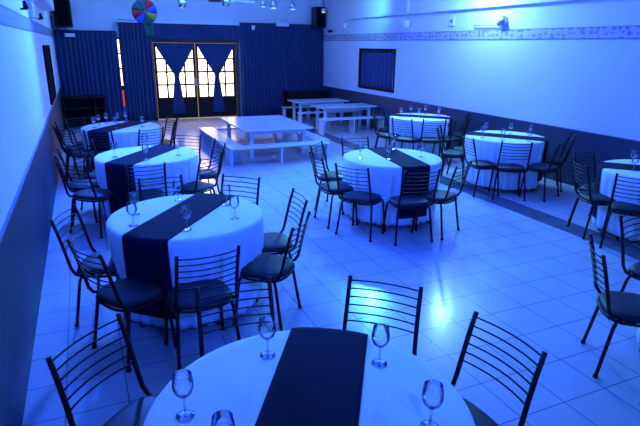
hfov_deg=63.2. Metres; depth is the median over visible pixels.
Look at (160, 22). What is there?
rail
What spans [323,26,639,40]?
trim
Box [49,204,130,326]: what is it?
dining chair
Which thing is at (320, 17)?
grille
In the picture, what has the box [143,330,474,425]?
tablecloth
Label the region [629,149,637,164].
wine glass
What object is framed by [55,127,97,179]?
dining chair
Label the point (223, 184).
bowl
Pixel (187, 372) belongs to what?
bowl
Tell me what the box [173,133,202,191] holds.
dining chair
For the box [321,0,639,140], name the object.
wall
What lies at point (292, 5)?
lamp
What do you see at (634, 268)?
dining chair
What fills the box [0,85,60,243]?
trim
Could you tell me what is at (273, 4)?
lamp
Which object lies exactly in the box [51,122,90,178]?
dining chair
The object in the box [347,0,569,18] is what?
trim
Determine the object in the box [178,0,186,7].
disco ball
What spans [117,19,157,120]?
curtain
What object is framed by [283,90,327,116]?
sideboard
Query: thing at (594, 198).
dining chair
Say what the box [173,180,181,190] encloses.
bowl
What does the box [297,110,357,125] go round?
bench
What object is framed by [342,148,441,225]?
tablecloth
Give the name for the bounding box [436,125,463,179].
dining chair
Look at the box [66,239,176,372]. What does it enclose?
dining chair
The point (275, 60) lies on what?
curtain
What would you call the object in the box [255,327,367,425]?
table runner
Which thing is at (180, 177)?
dining chair
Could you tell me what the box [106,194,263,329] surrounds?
tablecloth
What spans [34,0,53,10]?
trim
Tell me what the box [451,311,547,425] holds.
dining chair
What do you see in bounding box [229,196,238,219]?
wine glass
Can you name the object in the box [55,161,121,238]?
dining chair
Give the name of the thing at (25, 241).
wainscoting
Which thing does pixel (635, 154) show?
wine glass
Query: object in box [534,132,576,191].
dining chair
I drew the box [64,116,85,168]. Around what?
dining chair
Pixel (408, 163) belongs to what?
table runner
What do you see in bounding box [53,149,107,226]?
dining chair
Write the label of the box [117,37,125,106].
window
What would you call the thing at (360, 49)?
window
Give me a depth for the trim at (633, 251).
6.91 m
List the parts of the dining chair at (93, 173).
post, seat, post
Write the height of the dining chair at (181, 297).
0.868 m
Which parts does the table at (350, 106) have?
leg, leg, leg, leg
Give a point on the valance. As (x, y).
(161, 31)
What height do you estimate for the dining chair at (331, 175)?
0.868 m
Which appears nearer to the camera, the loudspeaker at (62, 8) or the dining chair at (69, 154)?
the dining chair at (69, 154)
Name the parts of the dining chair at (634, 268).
leg, post, seat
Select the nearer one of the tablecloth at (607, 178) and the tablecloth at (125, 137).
the tablecloth at (607, 178)
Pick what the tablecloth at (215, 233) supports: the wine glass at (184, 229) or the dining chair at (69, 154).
the wine glass at (184, 229)
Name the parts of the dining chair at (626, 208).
leg, leg, post, seat frame, seat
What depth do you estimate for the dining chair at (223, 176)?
5.20 m
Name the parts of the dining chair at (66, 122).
post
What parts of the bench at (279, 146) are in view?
leg, leg, leg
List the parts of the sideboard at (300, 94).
door, door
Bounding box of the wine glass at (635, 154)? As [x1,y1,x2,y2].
[630,154,639,170]
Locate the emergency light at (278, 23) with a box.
[276,19,288,26]
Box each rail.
[54,30,114,31]
[117,20,238,25]
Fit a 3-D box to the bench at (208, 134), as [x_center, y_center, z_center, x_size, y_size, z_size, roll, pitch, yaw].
[-2.086,-1.429,10.689,0.320,0.330,2.420,-7,19,-23]
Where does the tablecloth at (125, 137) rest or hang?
on the round table
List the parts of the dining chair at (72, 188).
post, post, seat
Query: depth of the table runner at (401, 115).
10.36 m
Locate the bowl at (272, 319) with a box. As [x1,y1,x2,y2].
[258,316,275,339]
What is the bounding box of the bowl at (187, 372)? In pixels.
[172,369,193,398]
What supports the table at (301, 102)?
on the floor
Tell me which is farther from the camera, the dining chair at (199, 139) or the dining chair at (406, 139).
the dining chair at (406, 139)
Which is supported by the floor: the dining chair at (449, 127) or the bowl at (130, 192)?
the dining chair at (449, 127)
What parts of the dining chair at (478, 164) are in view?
post, leg, post, seat frame, seat, leg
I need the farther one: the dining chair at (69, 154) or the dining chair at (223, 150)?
the dining chair at (69, 154)
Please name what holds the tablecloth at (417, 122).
on the round table
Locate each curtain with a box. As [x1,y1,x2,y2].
[54,31,124,121]
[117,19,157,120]
[154,44,194,113]
[196,44,233,111]
[240,22,322,115]
[360,50,393,89]
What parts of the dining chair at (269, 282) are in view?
post, post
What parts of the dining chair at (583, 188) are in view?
post, seat, post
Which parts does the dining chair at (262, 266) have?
leg, seat, seat frame, post, leg, leg, post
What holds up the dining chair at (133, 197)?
on the floor
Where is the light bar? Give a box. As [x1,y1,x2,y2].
[231,0,254,3]
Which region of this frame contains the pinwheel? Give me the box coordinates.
[131,0,156,37]
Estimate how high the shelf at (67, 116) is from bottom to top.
0.030 m
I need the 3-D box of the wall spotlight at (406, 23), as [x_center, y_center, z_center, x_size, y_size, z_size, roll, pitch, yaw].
[1.995,-4.287,11.918,0.216,0.232,0.172,-7,19,-23]
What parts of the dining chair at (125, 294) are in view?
post, leg, post, leg, seat frame, seat, leg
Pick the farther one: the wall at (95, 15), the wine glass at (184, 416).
the wall at (95, 15)
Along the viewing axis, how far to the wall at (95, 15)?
14.74 m
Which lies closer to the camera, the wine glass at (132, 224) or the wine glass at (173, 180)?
the wine glass at (132, 224)
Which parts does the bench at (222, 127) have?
leg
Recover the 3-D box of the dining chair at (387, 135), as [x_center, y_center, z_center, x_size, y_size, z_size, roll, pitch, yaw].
[1.325,-1.506,10.184,0.528,0.868,0.478,-10,21,-30]
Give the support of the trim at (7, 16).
attached to the wall at (25, 106)
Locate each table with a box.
[220,115,312,159]
[287,98,348,121]
[310,103,376,131]
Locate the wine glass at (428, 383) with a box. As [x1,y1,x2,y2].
[420,379,443,425]
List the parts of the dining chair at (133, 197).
post, seat, post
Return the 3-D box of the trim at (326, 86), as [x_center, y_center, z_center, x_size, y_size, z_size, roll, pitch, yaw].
[3.540,-1.665,9.302,0.020,0.012,17.450,-7,19,-23]
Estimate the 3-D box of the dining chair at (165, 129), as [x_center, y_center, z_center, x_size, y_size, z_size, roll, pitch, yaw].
[-2.812,-1.271,9.289,0.528,0.868,0.478,-15,23,-40]
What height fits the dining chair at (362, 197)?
0.868 m
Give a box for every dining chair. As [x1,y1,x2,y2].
[45,313,157,425]
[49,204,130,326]
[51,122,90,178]
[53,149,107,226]
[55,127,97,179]
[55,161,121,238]
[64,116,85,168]
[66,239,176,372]
[68,139,97,209]
[83,130,115,171]
[125,162,167,204]
[137,174,184,201]
[138,126,163,145]
[158,118,177,144]
[160,115,178,143]
[164,245,240,369]
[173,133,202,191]
[173,152,222,195]
[194,276,274,357]
[199,138,225,193]
[220,173,260,205]
[233,211,310,330]
[261,188,307,295]
[309,152,358,228]
[310,141,341,210]
[335,163,385,241]
[340,136,368,196]
[342,275,422,355]
[372,113,400,147]
[373,107,387,147]
[381,169,440,245]
[392,117,420,149]
[410,161,472,240]
[418,119,446,161]
[432,117,469,164]
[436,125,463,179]
[446,122,465,173]
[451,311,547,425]
[452,112,471,145]
[460,134,498,196]
[488,141,532,200]
[518,140,572,201]
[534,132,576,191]
[567,158,618,239]
[568,150,599,230]
[581,234,639,378]
[599,173,639,247]
[607,211,639,319]
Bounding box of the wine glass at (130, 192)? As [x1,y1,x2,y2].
[128,192,139,215]
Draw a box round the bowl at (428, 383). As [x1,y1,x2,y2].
[422,379,443,409]
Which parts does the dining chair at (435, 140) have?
post, seat, post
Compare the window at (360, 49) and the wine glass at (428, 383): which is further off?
the window at (360, 49)
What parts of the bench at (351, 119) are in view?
leg, leg, leg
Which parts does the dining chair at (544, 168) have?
leg, seat, seat frame, leg, post, leg, post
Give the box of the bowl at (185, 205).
[181,205,191,218]
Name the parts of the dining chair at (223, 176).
post, post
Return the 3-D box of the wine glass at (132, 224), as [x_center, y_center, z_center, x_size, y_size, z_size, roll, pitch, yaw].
[-1.424,0.010,3.943,0.079,0.181,0.079,-7,19,-23]
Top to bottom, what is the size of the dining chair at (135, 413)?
0.868 m
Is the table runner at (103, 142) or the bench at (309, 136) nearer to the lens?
the table runner at (103, 142)
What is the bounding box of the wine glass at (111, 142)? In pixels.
[110,142,117,157]
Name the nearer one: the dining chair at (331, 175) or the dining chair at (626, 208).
the dining chair at (626, 208)
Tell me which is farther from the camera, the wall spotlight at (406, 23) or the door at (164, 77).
the door at (164, 77)
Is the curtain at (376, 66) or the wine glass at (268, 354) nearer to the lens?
the wine glass at (268, 354)
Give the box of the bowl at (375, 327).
[372,323,389,347]
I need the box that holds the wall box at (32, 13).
[27,0,35,17]
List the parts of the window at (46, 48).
pane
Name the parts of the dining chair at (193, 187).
post, seat, seat frame, post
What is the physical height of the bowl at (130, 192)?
0.095 m
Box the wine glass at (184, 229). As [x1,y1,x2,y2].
[181,205,191,230]
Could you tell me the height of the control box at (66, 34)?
0.090 m
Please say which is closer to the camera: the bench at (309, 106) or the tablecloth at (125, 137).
the tablecloth at (125, 137)
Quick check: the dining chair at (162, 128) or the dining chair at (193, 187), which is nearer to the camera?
the dining chair at (193, 187)
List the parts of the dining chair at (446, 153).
post, post, seat, leg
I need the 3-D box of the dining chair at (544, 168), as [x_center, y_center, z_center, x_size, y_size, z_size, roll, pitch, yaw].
[3.303,-0.651,7.602,0.478,0.868,0.528,-15,23,-40]
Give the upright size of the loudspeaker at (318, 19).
0.600 m
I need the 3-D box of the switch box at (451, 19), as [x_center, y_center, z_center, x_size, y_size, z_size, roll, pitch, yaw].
[2.689,-3.916,10.626,0.036,0.180,0.160,-7,19,-23]
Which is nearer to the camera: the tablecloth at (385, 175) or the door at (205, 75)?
the tablecloth at (385, 175)
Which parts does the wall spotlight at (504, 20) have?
arm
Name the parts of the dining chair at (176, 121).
seat, post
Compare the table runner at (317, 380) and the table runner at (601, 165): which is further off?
the table runner at (601, 165)
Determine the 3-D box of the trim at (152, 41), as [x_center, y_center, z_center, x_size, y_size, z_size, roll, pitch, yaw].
[-3.600,-3.887,15.220,2.530,2.200,0.120,-7,19,-23]
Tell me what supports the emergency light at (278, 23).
attached to the wall at (95, 15)
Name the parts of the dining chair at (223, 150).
seat, post, post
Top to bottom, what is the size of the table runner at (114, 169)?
0.629 m
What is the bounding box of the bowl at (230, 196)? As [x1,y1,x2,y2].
[229,196,238,208]
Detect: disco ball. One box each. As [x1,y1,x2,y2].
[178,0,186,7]
[222,0,229,6]
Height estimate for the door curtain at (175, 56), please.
1.941 m
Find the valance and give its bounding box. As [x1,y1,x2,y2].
[151,24,239,39]
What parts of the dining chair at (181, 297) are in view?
leg, post, leg, seat, seat frame, leg, leg, post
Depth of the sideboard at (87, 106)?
13.49 m
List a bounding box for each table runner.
[88,121,146,168]
[105,145,181,213]
[122,193,234,318]
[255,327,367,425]
[366,147,429,218]
[388,114,452,149]
[463,131,548,181]
[591,162,639,217]
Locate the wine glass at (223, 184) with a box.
[221,184,230,205]
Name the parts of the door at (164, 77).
pane, pane, pane, pane, pane, pane, pane, pane, pane, pane, pane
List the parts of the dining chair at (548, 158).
seat, leg, post, post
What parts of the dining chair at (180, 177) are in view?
post, post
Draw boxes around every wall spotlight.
[20,0,28,9]
[342,23,349,30]
[403,20,411,30]
[473,16,507,26]
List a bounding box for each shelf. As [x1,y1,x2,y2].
[65,105,103,109]
[66,115,105,118]
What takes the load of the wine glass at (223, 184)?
on the tablecloth at (215, 233)
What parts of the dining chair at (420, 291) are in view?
post, post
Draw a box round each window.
[42,45,55,104]
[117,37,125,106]
[358,48,395,92]
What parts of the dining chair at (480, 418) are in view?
post, seat, post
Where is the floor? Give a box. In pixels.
[22,114,639,425]
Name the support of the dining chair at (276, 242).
on the floor
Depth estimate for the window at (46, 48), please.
9.58 m
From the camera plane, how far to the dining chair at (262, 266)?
3.97 m
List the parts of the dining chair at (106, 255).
post, leg, post, seat, seat frame, leg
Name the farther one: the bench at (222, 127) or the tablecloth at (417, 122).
the bench at (222, 127)
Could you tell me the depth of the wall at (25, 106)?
4.93 m
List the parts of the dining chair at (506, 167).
leg, leg, post, seat frame, seat, leg, leg, post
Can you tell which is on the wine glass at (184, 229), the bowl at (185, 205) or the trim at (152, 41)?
the bowl at (185, 205)
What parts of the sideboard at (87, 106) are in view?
panel, panel, panel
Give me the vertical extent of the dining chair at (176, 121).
0.868 m
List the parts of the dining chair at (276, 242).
seat, seat frame, post, post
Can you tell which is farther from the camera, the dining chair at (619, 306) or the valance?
the valance
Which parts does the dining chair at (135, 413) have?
post, seat, post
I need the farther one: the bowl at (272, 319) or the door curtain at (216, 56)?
the door curtain at (216, 56)
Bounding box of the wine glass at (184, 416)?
[172,369,194,421]
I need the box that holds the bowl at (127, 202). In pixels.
[126,202,136,214]
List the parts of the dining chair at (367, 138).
post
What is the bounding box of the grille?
[316,8,324,26]
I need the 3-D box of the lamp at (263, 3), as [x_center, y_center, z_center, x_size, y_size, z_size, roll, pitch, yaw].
[-1.377,-5.477,12.524,0.140,0.968,0.138,-7,19,-23]
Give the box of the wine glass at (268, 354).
[258,316,275,359]
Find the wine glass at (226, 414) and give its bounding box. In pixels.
[211,410,234,425]
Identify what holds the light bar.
hanging from the ceiling
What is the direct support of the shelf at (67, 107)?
attached to the sideboard at (87, 106)
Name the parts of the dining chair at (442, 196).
leg, seat, leg, seat frame, post, leg, post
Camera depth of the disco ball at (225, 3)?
12.23 m
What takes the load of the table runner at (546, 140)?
on the tablecloth at (487, 148)
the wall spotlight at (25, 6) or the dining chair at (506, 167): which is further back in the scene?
the dining chair at (506, 167)
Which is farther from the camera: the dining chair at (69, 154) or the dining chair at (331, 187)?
the dining chair at (69, 154)
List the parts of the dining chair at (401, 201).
leg, leg, post, seat, seat frame, leg, leg, post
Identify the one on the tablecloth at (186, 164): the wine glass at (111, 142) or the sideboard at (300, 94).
the wine glass at (111, 142)
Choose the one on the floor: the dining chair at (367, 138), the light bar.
the dining chair at (367, 138)
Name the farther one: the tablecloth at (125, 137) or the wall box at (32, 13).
the tablecloth at (125, 137)
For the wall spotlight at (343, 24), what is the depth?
14.58 m
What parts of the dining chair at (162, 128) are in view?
post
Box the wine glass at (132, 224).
[126,202,137,226]
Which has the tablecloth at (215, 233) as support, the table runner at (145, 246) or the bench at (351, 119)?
the table runner at (145, 246)
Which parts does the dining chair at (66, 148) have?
post, post, seat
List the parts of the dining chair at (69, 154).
post, post, seat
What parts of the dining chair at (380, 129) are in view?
seat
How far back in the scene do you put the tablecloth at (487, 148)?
7.85 m
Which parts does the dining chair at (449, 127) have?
post, seat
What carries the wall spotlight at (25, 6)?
attached to the wall at (25, 106)
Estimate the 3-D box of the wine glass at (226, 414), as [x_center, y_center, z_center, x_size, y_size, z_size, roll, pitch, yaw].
[-0.316,0.743,1.707,0.079,0.181,0.079,-7,19,-23]
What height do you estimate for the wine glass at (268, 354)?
0.181 m
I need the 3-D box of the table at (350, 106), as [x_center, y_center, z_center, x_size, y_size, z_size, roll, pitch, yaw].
[0.610,-2.532,13.752,1.580,0.620,0.750,-7,19,-23]
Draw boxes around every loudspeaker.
[53,0,72,27]
[311,6,325,27]
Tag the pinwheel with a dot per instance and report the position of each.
(144, 12)
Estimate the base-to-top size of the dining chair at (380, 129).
0.868 m
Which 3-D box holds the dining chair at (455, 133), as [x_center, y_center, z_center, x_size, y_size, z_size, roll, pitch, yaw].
[2.725,-1.565,10.421,0.528,0.868,0.478,3,18,8]
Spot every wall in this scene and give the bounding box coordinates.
[0,0,59,230]
[50,0,321,121]
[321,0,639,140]
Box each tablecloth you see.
[80,121,159,171]
[94,146,198,218]
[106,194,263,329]
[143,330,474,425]
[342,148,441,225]
[389,113,448,156]
[464,130,544,189]
[592,159,639,241]
[636,327,639,346]
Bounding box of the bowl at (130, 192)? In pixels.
[128,192,138,204]
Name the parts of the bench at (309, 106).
leg, leg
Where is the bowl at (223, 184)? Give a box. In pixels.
[221,184,230,195]
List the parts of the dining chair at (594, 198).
leg, post, leg, seat frame, post, seat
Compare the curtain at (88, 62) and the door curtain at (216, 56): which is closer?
the curtain at (88, 62)
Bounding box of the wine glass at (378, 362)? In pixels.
[371,323,389,367]
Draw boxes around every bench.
[198,127,240,162]
[214,126,272,141]
[226,140,329,166]
[282,105,332,118]
[282,130,329,156]
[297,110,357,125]
[318,115,383,134]
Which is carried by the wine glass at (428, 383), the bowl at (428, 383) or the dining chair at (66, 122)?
the bowl at (428, 383)
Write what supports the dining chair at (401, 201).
on the floor
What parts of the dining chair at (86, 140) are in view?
post, post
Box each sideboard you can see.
[62,95,107,129]
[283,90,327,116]
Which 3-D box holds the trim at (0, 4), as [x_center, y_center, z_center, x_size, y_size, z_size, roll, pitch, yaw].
[-3.385,-2.170,5.912,0.009,0.160,17.450,-7,19,-23]
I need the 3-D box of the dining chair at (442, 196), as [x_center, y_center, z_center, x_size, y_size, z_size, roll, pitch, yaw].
[1.426,-0.184,6.075,0.528,0.868,0.478,14,22,36]
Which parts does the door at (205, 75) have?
pane, pane, pane, pane, pane, pane, pane, pane, pane, pane, pane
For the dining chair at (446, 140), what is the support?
on the floor
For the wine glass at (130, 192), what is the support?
on the tablecloth at (215, 233)
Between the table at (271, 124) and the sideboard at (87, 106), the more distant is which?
the sideboard at (87, 106)
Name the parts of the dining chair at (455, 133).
seat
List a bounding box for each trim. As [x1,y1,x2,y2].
[0,4,53,36]
[0,5,53,35]
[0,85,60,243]
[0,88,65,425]
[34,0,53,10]
[151,40,240,119]
[266,115,639,259]
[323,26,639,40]
[326,86,639,141]
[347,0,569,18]
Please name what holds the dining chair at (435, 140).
on the floor
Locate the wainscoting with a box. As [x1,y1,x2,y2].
[323,86,639,187]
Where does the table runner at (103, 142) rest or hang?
on the tablecloth at (125, 137)
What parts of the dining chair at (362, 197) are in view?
post, leg, leg, seat frame, seat, leg, post, leg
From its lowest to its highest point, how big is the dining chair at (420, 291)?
0.868 m
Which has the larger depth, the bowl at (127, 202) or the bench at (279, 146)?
the bench at (279, 146)
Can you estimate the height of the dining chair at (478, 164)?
0.868 m
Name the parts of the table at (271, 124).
leg, leg, leg, leg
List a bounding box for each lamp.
[260,0,265,6]
[270,0,276,7]
[290,0,295,9]
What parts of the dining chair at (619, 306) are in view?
leg, post, leg, seat frame, post, seat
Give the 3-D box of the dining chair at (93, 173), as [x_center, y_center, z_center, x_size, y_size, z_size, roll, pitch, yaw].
[-2.930,-0.501,6.888,0.528,0.868,0.478,7,19,18]
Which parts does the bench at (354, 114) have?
leg, leg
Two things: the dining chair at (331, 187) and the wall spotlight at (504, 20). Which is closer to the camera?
the dining chair at (331, 187)
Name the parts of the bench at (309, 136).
leg, leg, leg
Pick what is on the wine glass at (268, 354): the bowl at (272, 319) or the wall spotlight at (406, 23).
the bowl at (272, 319)
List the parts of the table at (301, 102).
leg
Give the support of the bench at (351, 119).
on the floor
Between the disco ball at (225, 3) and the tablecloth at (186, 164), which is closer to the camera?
the tablecloth at (186, 164)
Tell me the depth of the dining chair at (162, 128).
8.04 m
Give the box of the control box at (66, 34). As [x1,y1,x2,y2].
[65,33,74,36]
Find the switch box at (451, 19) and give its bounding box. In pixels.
[449,16,454,25]
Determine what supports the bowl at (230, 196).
on the wine glass at (232, 218)
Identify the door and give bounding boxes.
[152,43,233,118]
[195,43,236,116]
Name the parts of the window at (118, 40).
pane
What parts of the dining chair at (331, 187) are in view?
post, leg, post, leg, seat, seat frame, leg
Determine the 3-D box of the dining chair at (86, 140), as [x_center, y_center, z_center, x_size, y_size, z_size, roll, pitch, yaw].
[-3.321,-0.889,8.079,0.478,0.868,0.528,0,18,-2]
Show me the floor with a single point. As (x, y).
(529, 278)
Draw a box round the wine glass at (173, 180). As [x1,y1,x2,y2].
[173,180,181,200]
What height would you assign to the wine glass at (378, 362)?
0.181 m
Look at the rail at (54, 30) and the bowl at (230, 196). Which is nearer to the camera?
the bowl at (230, 196)
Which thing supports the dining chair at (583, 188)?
on the floor
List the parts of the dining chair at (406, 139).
seat, post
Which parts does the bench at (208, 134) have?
leg, leg, leg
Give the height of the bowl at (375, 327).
0.095 m
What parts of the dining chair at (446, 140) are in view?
seat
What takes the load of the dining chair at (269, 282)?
on the floor
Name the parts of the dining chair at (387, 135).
post, seat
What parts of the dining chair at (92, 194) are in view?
post, leg, post, seat, seat frame, leg, leg, leg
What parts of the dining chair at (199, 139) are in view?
post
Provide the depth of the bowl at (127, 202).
3.95 m
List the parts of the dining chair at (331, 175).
post, leg, post, seat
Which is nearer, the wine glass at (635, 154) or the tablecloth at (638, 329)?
the tablecloth at (638, 329)

